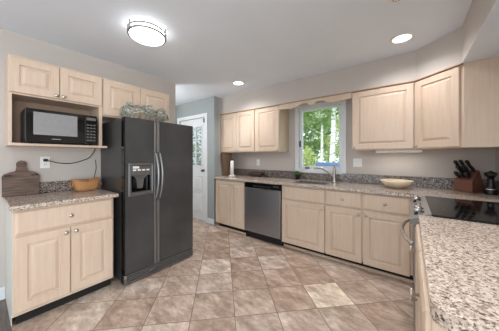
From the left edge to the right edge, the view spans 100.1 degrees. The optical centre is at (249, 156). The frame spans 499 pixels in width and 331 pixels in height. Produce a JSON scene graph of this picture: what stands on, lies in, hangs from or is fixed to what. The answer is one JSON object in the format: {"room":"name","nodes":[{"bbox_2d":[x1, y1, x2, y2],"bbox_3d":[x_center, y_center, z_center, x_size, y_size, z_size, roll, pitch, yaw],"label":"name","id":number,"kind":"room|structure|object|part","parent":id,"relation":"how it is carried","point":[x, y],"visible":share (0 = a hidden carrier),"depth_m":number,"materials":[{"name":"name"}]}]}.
{"room":"kitchen","nodes":[
{"label":"kitchen","id":0,"kind":"room"},
{"bbox_2d":[0,298,11,330],"bbox_3d":[-3.007,1.266,0.264,0.650,0.004,3.552,0,0,38],"label":"floor planks","id":1,"kind":"structure","parent":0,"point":[5,325],"depth_m":1.64,"materials":[{"name":"wood"}]},
{"bbox_2d":[0,28,175,297],"bbox_3d":[-2.792,0.063,1.175,0.120,2.410,5.260,0,0,38],"label":"wall","id":2,"kind":"structure","parent":0,"point":[11,42],"depth_m":2.13,"materials":[{"name":"paint"}]},
{"bbox_2d":[0,286,4,299],"bbox_3d":[-3.260,1.208,0.457,0.014,0.111,3.550,0,0,38],"label":"baseboard","id":3,"kind":"structure","parent":2,"relation":"attached to","point":[2,289],"depth_m":1.85,"materials":[{"name":"white paint"}]},
{"bbox_2d":[40,156,49,167],"bbox_3d":[-2.024,0.053,2.069,0.008,0.116,0.072,0,0,38],"label":"wall outlet","id":4,"kind":"object","parent":2,"relation":"attached to","point":[43,164],"visible":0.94,"depth_m":2.06,"materials":[{"name":"white plastic"}]},
{"bbox_2d":[4,53,106,148],"bbox_3d":[-1.841,-0.467,2.030,0.342,0.745,0.688,0,0,38],"label":"upper cabinet","id":5,"kind":"object","parent":2,"relation":"attached to","point":[29,83],"visible":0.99,"depth_m":1.91,"materials":[{"name":"brown wood"}]},
{"bbox_3d":[-1.848,-0.677,1.804,0.020,0.290,0.306,0,0,38],"label":"door","id":6,"kind":"part","parent":5,"relation":"part of","materials":[{"name":"brown wood"}]},
{"bbox_3d":[-1.986,-0.317,2.118,0.006,0.403,0.600,0,0,38],"label":"panel","id":7,"kind":"part","parent":5,"relation":"part of","materials":[{"name":"beige wood"}]},
{"bbox_2d":[4,142,106,148],"bbox_3d":[-1.842,-0.105,2.032,0.338,0.022,0.688,0,0,38],"label":"shelf","id":8,"kind":"object","parent":5,"relation":"attached to","point":[8,144],"depth_m":1.89,"materials":[{"name":"brown wood"}]},
{"bbox_2d":[20,107,96,144],"bbox_3d":[-1.821,-0.264,2.009,0.344,0.293,0.497,0,0,38],"label":"microwave","id":9,"kind":"object","parent":5,"relation":"on","point":[39,126],"visible":0.96,"depth_m":1.87,"materials":[{"name":"black plastic"}]},
{"bbox_3d":[-1.574,-0.267,2.072,0.022,0.282,0.097,0,0,38],"label":"control panel","id":10,"kind":"part","parent":9,"relation":"part of","materials":[{"name":"black plastic"}]},
{"bbox_3d":[-1.651,-0.677,2.061,0.020,0.290,0.330,0,0,38],"label":"door","id":11,"kind":"part","parent":5,"relation":"part of","materials":[{"name":"brown wood"}]},
{"bbox_2d":[39,180,73,192],"bbox_3d":[-1.964,0.300,2.136,0.020,0.108,0.683,0,0,38],"label":"backsplash","id":12,"kind":"structure","parent":2,"relation":"attached to","point":[52,186],"depth_m":2.11,"materials":[{"name":"stone"}]},
{"bbox_2d":[43,149,95,163],"bbox_3d":[-1.884,-0.011,2.209,0.047,0.166,0.425,0,0,38],"label":"power cord","id":13,"kind":"object","parent":2,"relation":"attached to","point":[44,160],"visible":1,"depth_m":2.18,"materials":[{"name":"black rubber"}]},
{"bbox_2d":[102,78,168,122],"bbox_3d":[-1.416,-0.635,2.583,0.342,0.407,0.766,0,0,38],"label":"upper cabinet","id":14,"kind":"object","parent":2,"relation":"attached to","point":[115,94],"visible":0.69,"depth_m":2.39,"materials":[{"name":"brown wood"}]},
{"bbox_3d":[-1.428,-0.633,2.350,0.020,0.378,0.374,0,0,38],"label":"door","id":15,"kind":"part","parent":14,"relation":"part of","materials":[{"name":"brown wood"}]},
{"bbox_3d":[-1.196,-0.633,2.653,0.020,0.378,0.376,0,0,38],"label":"door","id":16,"kind":"part","parent":14,"relation":"part of","materials":[{"name":"brown wood"}]},
{"bbox_2d":[177,96,218,223],"bbox_3d":[-1.144,0.063,4.361,1.310,2.410,0.120,0,0,38],"label":"wall","id":17,"kind":"structure","parent":0,"point":[210,105],"depth_m":3.98,"materials":[{"name":"paint"}]},
{"bbox_2d":[177,113,207,222],"bbox_3d":[-1.191,0.208,4.333,0.990,2.120,0.106,0,0,38],"label":"door","id":18,"kind":"structure","parent":17,"relation":"in","point":[200,169],"depth_m":4.19,"materials":[{"name":"white paint"}]},
{"bbox_2d":[193,125,201,165],"bbox_3d":[-1.183,-0.222,4.348,0.625,0.820,0.028,0,0,38],"label":"grille","id":19,"kind":"object","parent":18,"relation":"attached to","point":[199,153],"depth_m":4.28,"materials":[{"name":"white paint"}]},
{"bbox_2d":[207,218,214,224],"bbox_3d":[-0.733,1.218,3.960,0.192,0.100,0.014,0,0,38],"label":"baseboard","id":20,"kind":"structure","parent":17,"relation":"attached to","point":[209,220],"depth_m":3.95,"materials":[{"name":"white paint"}]},
{"bbox_2d":[12,218,413,330],"bbox_3d":[-0.508,1.268,0.258,7.120,0.001,6.590,0,0,38],"label":"floor","id":21,"kind":"structure","parent":0,"point":[231,280],"depth_m":1.90,"materials":[{"name":"tile"}]},
{"bbox_2d":[6,198,112,326],"bbox_3d":[-1.735,0.829,1.937,0.622,0.878,0.654,0,0,38],"label":"base cabinet","id":22,"kind":"object","parent":21,"relation":"on","point":[57,255],"visible":1,"depth_m":1.71,"materials":[{"name":"brown wood"}]},
{"bbox_3d":[-1.953,0.829,1.694,0.572,0.878,0.004,0,0,38],"label":"panel","id":23,"kind":"part","parent":22,"relation":"part of","materials":[{"name":"laminate"}]},
{"bbox_3d":[-1.616,0.869,1.647,0.020,0.554,0.312,0,0,38],"label":"door","id":24,"kind":"part","parent":22,"relation":"part of","materials":[{"name":"brown wood"}]},
{"bbox_2d":[3,180,118,211],"bbox_3d":[-1.733,0.318,1.946,0.619,0.143,0.703,0,0,38],"label":"countertop","id":25,"kind":"structure","parent":22,"relation":"on","point":[52,193],"depth_m":1.87,"materials":[{"name":"stone"}]},
{"bbox_2d":[2,161,38,196],"bbox_3d":[-2.099,0.193,1.922,0.052,0.321,0.234,0,0,38],"label":"cutting board","id":26,"kind":"object","parent":25,"relation":"on","point":[20,182],"visible":1,"depth_m":1.91,"materials":[{"name":"brown wood"}]},
{"bbox_2d":[69,177,101,190],"bbox_3d":[-1.740,0.291,2.223,0.182,0.125,0.264,0,0,38],"label":"wicker basket","id":27,"kind":"object","parent":25,"relation":"on","point":[90,184],"visible":1,"depth_m":2.16,"materials":[{"name":"brown wicker"}]},
{"bbox_3d":[-1.519,0.492,1.773,0.020,0.168,0.630,0,0,38],"label":"drawer","id":28,"kind":"part","parent":22,"relation":"part of","materials":[{"name":"brown wood"}]},
{"bbox_3d":[-1.422,0.869,1.899,0.020,0.554,0.312,0,0,38],"label":"door","id":29,"kind":"part","parent":22,"relation":"part of","materials":[{"name":"brown wood"}]},
{"bbox_2d":[101,117,192,285],"bbox_3d":[-1.201,0.437,2.525,0.728,1.662,0.814,0,0,38],"label":"refrigerator","id":30,"kind":"object","parent":21,"relation":"on","point":[148,163],"visible":0.99,"depth_m":2.24,"materials":[{"name":"black metal"}]},
{"bbox_3d":[-1.237,0.382,2.047,0.063,1.548,0.012,0,0,38],"label":"edge trim","id":31,"kind":"part","parent":30,"relation":"part of","materials":[{"name":"black metal"}]},
{"bbox_3d":[-1.144,0.382,2.176,0.066,1.552,0.326,0,0,38],"label":"freezer door","id":32,"kind":"part","parent":30,"relation":"part of","materials":[{"name":"black metal"}]},
{"bbox_3d":[-1.133,0.138,2.172,0.056,0.101,0.202,0,0,38],"label":"control panel","id":33,"kind":"part","parent":30,"relation":"part of","materials":[{"name":"grey plastic"}]},
{"bbox_2d":[119,102,170,121],"bbox_3d":[-1.189,-0.504,2.428,0.380,0.218,0.572,0,0,38],"label":"floral centerpiece","id":34,"kind":"object","parent":30,"relation":"on","point":[146,110],"visible":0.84,"depth_m":2.29,"materials":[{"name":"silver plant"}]},
{"bbox_3d":[-1.024,0.383,2.274,0.008,1.546,0.023,0,0,38],"label":"edge trim","id":35,"kind":"part","parent":30,"relation":"part of","materials":[{"name":"silver metal"}]},
{"bbox_3d":[-0.997,0.208,2.252,0.074,0.528,0.026,0,0,20],"label":"handle","id":36,"kind":"part","parent":30,"relation":"part of","materials":[{"name":"silver metal"}]},
{"bbox_3d":[-1.004,0.383,2.300,0.008,1.546,0.023,0,0,38],"label":"edge trim","id":37,"kind":"part","parent":30,"relation":"part of","materials":[{"name":"silver metal"}]},
{"bbox_3d":[-0.970,0.208,2.287,0.074,0.528,0.026,0,0,20],"label":"handle","id":38,"kind":"part","parent":30,"relation":"part of","materials":[{"name":"silver metal"}]},
{"bbox_3d":[-0.894,0.382,2.501,0.066,1.552,0.478,0,0,38],"label":"fridge door","id":39,"kind":"part","parent":30,"relation":"part of","materials":[{"name":"black metal"}]},
{"bbox_2d":[216,179,246,234],"bbox_3d":[-0.174,0.829,3.754,0.668,0.878,0.630,0,0,38],"label":"base cabinet","id":40,"kind":"object","parent":21,"relation":"on","point":[230,195],"visible":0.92,"depth_m":3.51,"materials":[{"name":"brown wood"}]},
{"bbox_3d":[-0.458,0.778,3.625,0.355,0.740,0.020,0,0,38],"label":"door","id":41,"kind":"part","parent":40,"relation":"part of","materials":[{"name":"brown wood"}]},
{"bbox_3d":[-0.301,1.253,3.588,0.668,0.030,0.016,0,0,38],"label":"shoe moulding","id":42,"kind":"part","parent":40,"relation":"part of","materials":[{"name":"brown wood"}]},
{"bbox_3d":[-0.198,0.778,3.425,0.289,0.740,0.020,0,0,38],"label":"door","id":43,"kind":"part","parent":40,"relation":"part of","materials":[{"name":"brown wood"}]},
{"bbox_2d":[245,182,282,245],"bbox_3d":[0.353,0.832,3.347,0.644,0.872,0.592,0,0,38],"label":"dishwasher","id":44,"kind":"object","parent":21,"relation":"on","point":[263,202],"visible":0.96,"depth_m":3.09,"materials":[{"name":"silver metal"}]},
{"bbox_3d":[0.218,1.218,3.168,0.640,0.099,0.020,0,0,38],"label":"kick plate","id":45,"kind":"part","parent":44,"relation":"part of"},
{"bbox_3d":[0.368,0.782,3.364,0.640,0.772,0.548,0,0,38],"label":"tub casing","id":46,"kind":"part","parent":44,"relation":"part of","materials":[{"name":"grey metal"}]},
{"bbox_2d":[282,185,326,257],"bbox_3d":[0.857,0.829,2.961,0.600,0.878,0.630,0,0,38],"label":"base cabinet","id":47,"kind":"object","parent":21,"relation":"on","point":[303,208],"visible":0.88,"depth_m":2.72,"materials":[{"name":"brown wood"}]},
{"bbox_3d":[0.730,1.253,2.796,0.600,0.030,0.016,0,0,38],"label":"shoe moulding","id":48,"kind":"part","parent":47,"relation":"part of","materials":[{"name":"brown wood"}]},
{"bbox_2d":[325,189,412,282],"bbox_3d":[1.640,0.829,2.277,1.470,0.878,0.760,0,0,38],"label":"base cabinet","id":49,"kind":"object","parent":21,"relation":"on","point":[362,230],"visible":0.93,"depth_m":2.26,"materials":[{"name":"brown wood"}]},
{"bbox_3d":[1.088,0.887,2.437,0.394,0.586,0.020,0,0,38],"label":"door","id":50,"kind":"part","parent":49,"relation":"part of","materials":[{"name":"brown wood"}]},
{"bbox_3d":[1.088,0.490,2.437,0.394,0.176,0.020,0,0,38],"label":"drawer","id":51,"kind":"part","parent":49,"relation":"part of","materials":[{"name":"brown wood"}]},
{"bbox_2d":[213,168,498,201],"bbox_3d":[0.828,0.311,2.903,3.591,0.156,0.763,0,0,38],"label":"countertop","id":52,"kind":"structure","parent":49,"relation":"on","point":[363,183],"depth_m":2.58,"materials":[{"name":"stone"}]},
{"bbox_2d":[220,153,231,175],"bbox_3d":[-0.446,0.142,4.001,0.224,0.422,0.224,0,0,38],"label":"vase","id":53,"kind":"object","parent":52,"relation":"on","point":[225,157],"visible":0.99,"depth_m":3.94,"materials":[{"name":"brown wood"}]},
{"bbox_2d":[229,159,234,176],"bbox_3d":[-0.320,0.195,3.841,0.124,0.318,0.124,0,0,38],"label":"paper towel holder","id":54,"kind":"object","parent":52,"relation":"on","point":[231,161],"visible":0.98,"depth_m":3.82,"materials":[{"name":"white paper"}]},
{"bbox_2d":[246,172,264,176],"bbox_3d":[0.105,0.315,3.779,0.392,0.078,0.172,0,0,38],"label":"bowl","id":55,"kind":"object","parent":52,"relation":"on","point":[252,174],"visible":1,"depth_m":3.71,"materials":[{"name":"brown wood"}]},
{"bbox_2d":[294,171,300,178],"bbox_3d":[0.767,0.282,3.315,0.128,0.143,0.107,0,0,-6],"label":"potted plant","id":56,"kind":"object","parent":52,"relation":"on","point":[297,175],"visible":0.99,"depth_m":3.28,"materials":[{"name":"green plant"}]},
{"bbox_2d":[296,181,327,184],"bbox_3d":[0.875,0.468,2.960,0.468,0.200,0.358,0,0,38],"label":"sink","id":57,"kind":"object","parent":52,"relation":"in","point":[309,182],"visible":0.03,"depth_m":3.13,"materials":[{"name":"silver metal"}]},
{"bbox_2d":[314,163,335,181],"bbox_3d":[1.069,0.220,2.955,0.308,0.267,0.068,0,0,11],"label":"faucet","id":58,"kind":"object","parent":52,"relation":"on","point":[333,176],"visible":0.98,"depth_m":2.92,"materials":[{"name":"silver metal"}]},
{"bbox_3d":[1.049,0.214,2.954,0.270,0.149,0.033,0,0,12],"label":"spout","id":59,"kind":"part","parent":58,"relation":"part of","materials":[{"name":"silver metal"}]},
{"bbox_2d":[380,179,413,188],"bbox_3d":[1.671,0.308,2.379,0.316,0.090,0.316,0,0,38],"label":"bowl","id":60,"kind":"object","parent":52,"relation":"on","point":[393,183],"visible":0.98,"depth_m":2.31,"materials":[{"name":"beige ceramic"}]},
{"bbox_2d":[455,170,483,192],"bbox_3d":[2.233,0.242,2.119,0.170,0.222,0.145,0,0,-12],"label":"knife block","id":61,"kind":"object","parent":52,"relation":"on","point":[475,184],"visible":0.76,"depth_m":2.06,"materials":[{"name":"red wood"}]},
{"bbox_2d":[455,165,463,172],"bbox_3d":[2.144,0.135,2.122,0.111,0.108,0.034,0,0,-12],"label":"kitchen knife","id":62,"kind":"object","parent":61,"relation":"in","point":[458,168],"visible":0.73,"depth_m":2.11,"materials":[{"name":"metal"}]},
{"bbox_2d":[458,171,465,178],"bbox_3d":[2.136,0.182,2.096,0.076,0.076,0.034,0,0,-12],"label":"kitchen knife","id":63,"kind":"object","parent":61,"relation":"in","point":[460,173],"visible":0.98,"depth_m":2.09,"materials":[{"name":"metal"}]},
{"bbox_2d":[458,160,469,170],"bbox_3d":[2.166,0.092,2.104,0.138,0.133,0.034,0,0,-12],"label":"kitchen knife","id":64,"kind":"object","parent":61,"relation":"in","point":[461,162],"visible":0.61,"depth_m":2.09,"materials":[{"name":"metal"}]},
{"bbox_2d":[461,165,470,174],"bbox_3d":[2.155,0.135,2.074,0.111,0.108,0.034,0,0,-12],"label":"kitchen knife","id":65,"kind":"object","parent":61,"relation":"in","point":[463,167],"visible":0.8,"depth_m":2.06,"materials":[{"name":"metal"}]},
{"bbox_2d":[463,171,470,178],"bbox_3d":[2.144,0.181,2.053,0.080,0.079,0.034,0,0,-12],"label":"kitchen knife","id":66,"kind":"object","parent":61,"relation":"in","point":[465,173],"visible":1,"depth_m":2.04,"materials":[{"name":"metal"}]},
{"bbox_2d":[464,160,475,172],"bbox_3d":[2.178,0.093,2.056,0.134,0.128,0.034,0,0,-12],"label":"kitchen knife","id":67,"kind":"object","parent":61,"relation":"in","point":[467,162],"visible":1,"depth_m":2.04,"materials":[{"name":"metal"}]},
{"bbox_2d":[484,171,497,194],"bbox_3d":[2.274,0.240,1.967,0.092,0.226,0.092,0,0,38],"label":"pepper mill","id":68,"kind":"object","parent":52,"relation":"on","point":[490,189],"visible":1,"depth_m":1.95,"materials":[{"name":"black plastic"}]},
{"bbox_3d":[1.310,1.253,2.350,0.858,0.030,0.016,0,0,38],"label":"shoe moulding","id":69,"kind":"part","parent":49,"relation":"part of","materials":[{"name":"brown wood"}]},
{"bbox_3d":[1.418,0.490,2.183,0.410,0.176,0.020,0,0,38],"label":"drawer","id":70,"kind":"part","parent":49,"relation":"part of","materials":[{"name":"brown wood"}]},
{"bbox_3d":[1.418,0.887,2.183,0.410,0.586,0.020,0,0,38],"label":"door","id":71,"kind":"part","parent":49,"relation":"part of","materials":[{"name":"brown wood"}]},
{"bbox_2d":[409,224,444,330],"bbox_3d":[0.980,0.833,0.732,0.670,0.871,0.925,0,0,38],"label":"base cabinet","id":72,"kind":"object","parent":21,"relation":"on","point":[423,320],"visible":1,"depth_m":0.74,"materials":[{"name":"brown wood"}]},
{"bbox_3d":[0.589,0.489,0.748,0.030,0.030,0.031,0,0,38],"label":"knob","id":73,"kind":"part","parent":72,"relation":"part of","materials":[{"name":"silver metal"}]},
{"bbox_3d":[0.888,0.866,1.095,0.020,0.560,0.449,0,0,38],"label":"door","id":74,"kind":"part","parent":72,"relation":"part of","materials":[{"name":"brown wood"}]},
{"bbox_3d":[0.888,0.489,1.095,0.020,0.158,0.449,0,0,38],"label":"drawer","id":75,"kind":"part","parent":72,"relation":"part of","materials":[{"name":"brown wood"}]},
{"bbox_3d":[0.608,0.866,0.732,0.020,0.560,0.447,0,0,38],"label":"door","id":76,"kind":"part","parent":72,"relation":"part of","materials":[{"name":"brown wood"}]},
{"bbox_3d":[0.608,0.489,0.732,0.020,0.158,0.447,0,0,38],"label":"drawer","id":77,"kind":"part","parent":72,"relation":"part of","materials":[{"name":"brown wood"}]},
{"bbox_2d":[418,215,498,330],"bbox_3d":[0.986,0.375,0.689,0.643,0.042,1.015,0,0,38],"label":"countertop","id":78,"kind":"structure","parent":72,"relation":"on","point":[461,258],"depth_m":0.65,"materials":[{"name":"stone"}]},
{"bbox_2d":[400,195,498,330],"bbox_3d":[1.486,0.800,1.431,0.738,0.937,0.758,0,0,38],"label":"range","id":79,"kind":"object","parent":21,"relation":"on","point":[485,212],"visible":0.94,"depth_m":1.38,"materials":[{"name":"silver metal"}]},
{"bbox_3d":[1.224,0.556,1.620,0.091,0.024,0.674,0,0,38],"label":"handle","id":80,"kind":"part","parent":79,"relation":"part of","materials":[{"name":"silver metal"}]},
{"bbox_3d":[1.267,0.733,1.599,0.024,0.600,0.752,0,0,38],"label":"oven door","id":81,"kind":"part","parent":79,"relation":"part of","materials":[{"name":"silver metal"}]},
{"bbox_3d":[1.118,0.353,1.386,0.050,0.043,0.048,0,0,38],"label":"knob","id":82,"kind":"part","parent":79,"relation":"part of","materials":[{"name":"metal"}]},
{"bbox_3d":[1.284,0.383,1.586,0.104,0.080,0.758,0,0,38],"label":"control panel","id":83,"kind":"part","parent":79,"relation":"part of","materials":[{"name":"silver metal"}]},
{"bbox_3d":[1.552,0.352,1.380,0.570,0.013,0.758,0,0,38],"label":"cooktop glass","id":84,"kind":"part","parent":79,"relation":"part of","materials":[{"name":"black glass"}]},
{"bbox_2d":[219,98,231,174],"bbox_3d":[-0.478,0.063,4.252,0.120,2.410,0.520,0,0,38],"label":"wall","id":85,"kind":"structure","parent":0,"point":[220,160],"depth_m":4.04,"materials":[{"name":"paint"}]},
{"bbox_2d":[0,0,472,105],"bbox_3d":[-0.502,-1.202,0.348,7.220,0.120,6.740,0,0,38],"label":"ceiling","id":86,"kind":"structure","parent":0,"point":[210,45],"depth_m":1.93,"materials":[{"name":"paint"}]},
{"bbox_2d":[127,19,165,45],"bbox_3d":[-0.917,-1.091,1.867,0.318,0.099,0.325,0,0,38],"label":"ceiling light","id":87,"kind":"object","parent":86,"relation":"attached to","point":[146,33],"visible":1,"depth_m":1.80,"materials":[{"name":"white glass"}]},
{"bbox_2d":[232,81,244,85],"bbox_3d":[-0.172,-1.138,3.222,0.196,0.008,0.196,0,0,38],"label":"recessed light","id":88,"kind":"object","parent":86,"relation":"in","point":[238,83],"visible":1,"depth_m":3.23,"materials":[{"name":"white plastic"}]},
{"bbox_2d":[388,0,400,2],"bbox_3d":[1.040,-1.127,1.471,0.110,0.028,0.110,0,0,38],"label":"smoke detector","id":89,"kind":"object","parent":86,"relation":"attached to","point":[390,1],"visible":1,"depth_m":1.50,"materials":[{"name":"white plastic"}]},
{"bbox_2d":[390,32,414,43],"bbox_3d":[1.465,-1.138,2.008,0.196,0.008,0.196,0,0,38],"label":"recessed light","id":90,"kind":"object","parent":86,"relation":"in","point":[404,37],"visible":1,"depth_m":2.00,"materials":[{"name":"white plastic"}]},
{"bbox_2d":[220,0,498,113],"bbox_3d":[0.197,-0.982,2.081,3.595,0.320,2.840,0,0,38],"label":"soffit","id":91,"kind":"structure","parent":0,"point":[451,49],"depth_m":2.32,"materials":[{"name":"paint"}]},
{"bbox_2d":[279,91,351,109],"bbox_3d":[0.874,-0.774,2.942,1.035,0.097,0.030,0,0,38],"label":"window valance","id":92,"kind":"object","parent":91,"relation":"attached to","point":[347,95],"visible":1,"depth_m":2.87,"materials":[{"name":"brown wood"}]},
{"bbox_2d":[232,98,494,179],"bbox_3d":[1.155,0.063,3.230,3.715,2.410,0.150,0,0,38],"label":"wall","id":93,"kind":"structure","parent":0,"point":[426,163],"depth_m":2.66,"materials":[{"name":"paint"}]},
{"bbox_2d":[220,108,257,152],"bbox_3d":[-0.141,-0.454,3.904,0.831,0.739,0.358,0,0,38],"label":"upper cabinet","id":94,"kind":"object","parent":93,"relation":"attached to","point":[238,129],"visible":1,"depth_m":3.76,"materials":[{"name":"brown wood"}]},
{"bbox_3d":[-0.395,-0.448,3.924,0.387,0.708,0.020,0,0,38],"label":"door","id":95,"kind":"part","parent":94,"relation":"part of","materials":[{"name":"brown wood"}]},
{"bbox_3d":[-0.078,-0.448,3.680,0.401,0.708,0.020,0,0,38],"label":"door","id":96,"kind":"part","parent":94,"relation":"part of","materials":[{"name":"brown wood"}]},
{"bbox_2d":[255,104,288,151],"bbox_3d":[0.370,-0.454,3.511,0.454,0.739,0.358,0,0,38],"label":"upper cabinet","id":97,"kind":"object","parent":93,"relation":"attached to","point":[272,123],"visible":0.99,"depth_m":3.38,"materials":[{"name":"brown wood"}]},
{"bbox_3d":[0.286,-0.448,3.400,0.444,0.708,0.020,0,0,38],"label":"door","id":98,"kind":"part","parent":97,"relation":"part of","materials":[{"name":"brown wood"}]},
{"bbox_2d":[295,100,346,173],"bbox_3d":[1.076,-0.292,3.213,0.784,1.080,0.084,0,0,38],"label":"window","id":99,"kind":"structure","parent":93,"relation":"in","point":[342,105],"depth_m":3.17,"materials":[{"name":"white paint"}]},
{"bbox_2d":[353,158,361,166],"bbox_3d":[1.488,0.078,2.873,0.112,0.116,0.010,0,0,38],"label":"light switch","id":100,"kind":"object","parent":93,"relation":"attached to","point":[357,162],"visible":1,"depth_m":2.87,"materials":[{"name":"white plastic"}]},
{"bbox_2d":[352,80,414,150],"bbox_3d":[1.621,-0.454,2.550,0.622,0.739,0.358,0,0,38],"label":"upper cabinet","id":101,"kind":"object","parent":93,"relation":"attached to","point":[383,117],"visible":0.98,"depth_m":2.41,"materials":[{"name":"brown wood"}]},
{"bbox_2d":[375,149,421,152],"bbox_3d":[1.737,-0.067,2.449,0.440,0.034,0.100,0,0,38],"label":"light","id":102,"kind":"object","parent":101,"relation":"attached to","point":[414,150],"visible":0.98,"depth_m":2.40,"materials":[{"name":"white plastic"}]},
{"bbox_2d":[387,152,419,152],"bbox_3d":[1.737,-0.052,2.449,0.400,0.004,0.070,0,0,38],"label":"diffuser","id":103,"kind":"object","parent":102,"relation":"attached to","point":[387,152],"depth_m":2.39,"materials":[{"name":"white plastic"}]},
{"bbox_2d":[413,56,498,149],"bbox_3d":[2.036,-0.454,2.066,0.656,0.739,0.618,0,0,38],"label":"upper cabinet","id":104,"kind":"object","parent":93,"relation":"attached to","point":[457,106],"visible":0.98,"depth_m":1.85,"materials":[{"name":"brown wood"}]},
{"bbox_3d":[1.821,-0.448,2.044,0.020,0.708,0.403,0,0,-11],"label":"door","id":105,"kind":"part","parent":104,"relation":"part of","materials":[{"name":"brown wood"}]},
{"bbox_2d":[495,148,498,180],"bbox_3d":[1.669,0.063,0.949,0.120,2.410,2.840,0,0,38],"label":"wall","id":106,"kind":"structure","parent":0,"point":[497,149],"depth_m":2.06,"materials":[{"name":"paint"}]},
{"label":"outside","id":107,"kind":"structure","parent":0,"visible":0},
{"bbox_3d":[9.319,1.818,20.327,50.000,0.100,36.410,0,0,38],"label":"ground","id":108,"kind":"structure","parent":107,"visible":0},
{"bbox_2d":[193,129,200,162],"bbox_3d":[-1.581,0.099,8.802,3.054,3.355,3.103,0,0,38],"label":"shrub","id":109,"kind":"object","parent":108,"relation":"on","point":[199,129],"visible":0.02,"depth_m":8.60,"materials":[{"name":"green plant"}]},
{"bbox_2d":[303,145,318,165],"bbox_3d":[1.957,0.674,7.542,1.671,2.201,1.695,0,0,38],"label":"shrub","id":110,"kind":"object","parent":108,"relation":"on","point":[307,154],"visible":0.12,"depth_m":7.38,"materials":[{"name":"green plant"}]},
{"bbox_2d":[303,119,318,159],"bbox_3d":[5.875,-3.231,24.769,5.822,10.004,5.449,0,0,-24],"label":"birch tree","id":111,"kind":"object","parent":108,"relation":"on","point":[315,139],"visible":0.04,"depth_m":23.94,"materials":[{"name":"green plant"}]},
{"bbox_2d":[303,111,338,163],"bbox_3d":[5.610,-2.731,18.904,4.222,9.003,4.000,0,0,-5],"label":"birch tree","id":112,"kind":"object","parent":108,"relation":"on","point":[315,145],"visible":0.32,"depth_m":18.20,"materials":[{"name":"green plant"}]},
{"bbox_2d":[303,107,338,161],"bbox_3d":[4.908,-2.414,14.002,4.244,8.372,3.808,0,0,38],"label":"birch tree","id":113,"kind":"object","parent":108,"relation":"on","point":[306,114],"visible":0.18,"depth_m":13.88,"materials":[{"name":"green plant"}]},
{"bbox_3d":[4.908,-4.128,14.002,4.244,4.945,3.808,0,0,38],"label":"crown","id":114,"kind":"part","parent":113,"relation":"part of","materials":[{"name":"green plant"}]},
{"bbox_2d":[309,108,335,161],"bbox_3d":[3.586,-1.988,9.464,3.744,7.530,3.629,0,0,38],"label":"birch tree","id":115,"kind":"object","parent":108,"relation":"on","point":[322,118],"visible":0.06,"depth_m":9.18,"materials":[{"name":"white plant"}]},
{"bbox_3d":[3.586,-3.597,9.464,3.744,4.312,3.629,0,0,38],"label":"crown","id":116,"kind":"part","parent":115,"relation":"part of","materials":[{"name":"green plant"}]},
{"bbox_2d":[308,108,338,161],"bbox_3d":[11.607,-3.624,28.248,7.715,11.215,7.187,0,0,38],"label":"birch tree","id":117,"kind":"object","parent":108,"relation":"on","point":[328,139],"visible":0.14,"depth_m":27.46,"materials":[{"name":"green plant"}]},
{"bbox_2d":[316,162,338,166],"bbox_3d":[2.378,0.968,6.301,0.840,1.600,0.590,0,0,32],"label":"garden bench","id":118,"kind":"object","parent":108,"relation":"on","point":[331,164],"visible":0.11,"depth_m":6.46,"materials":[{"name":"paint"}]}
]}

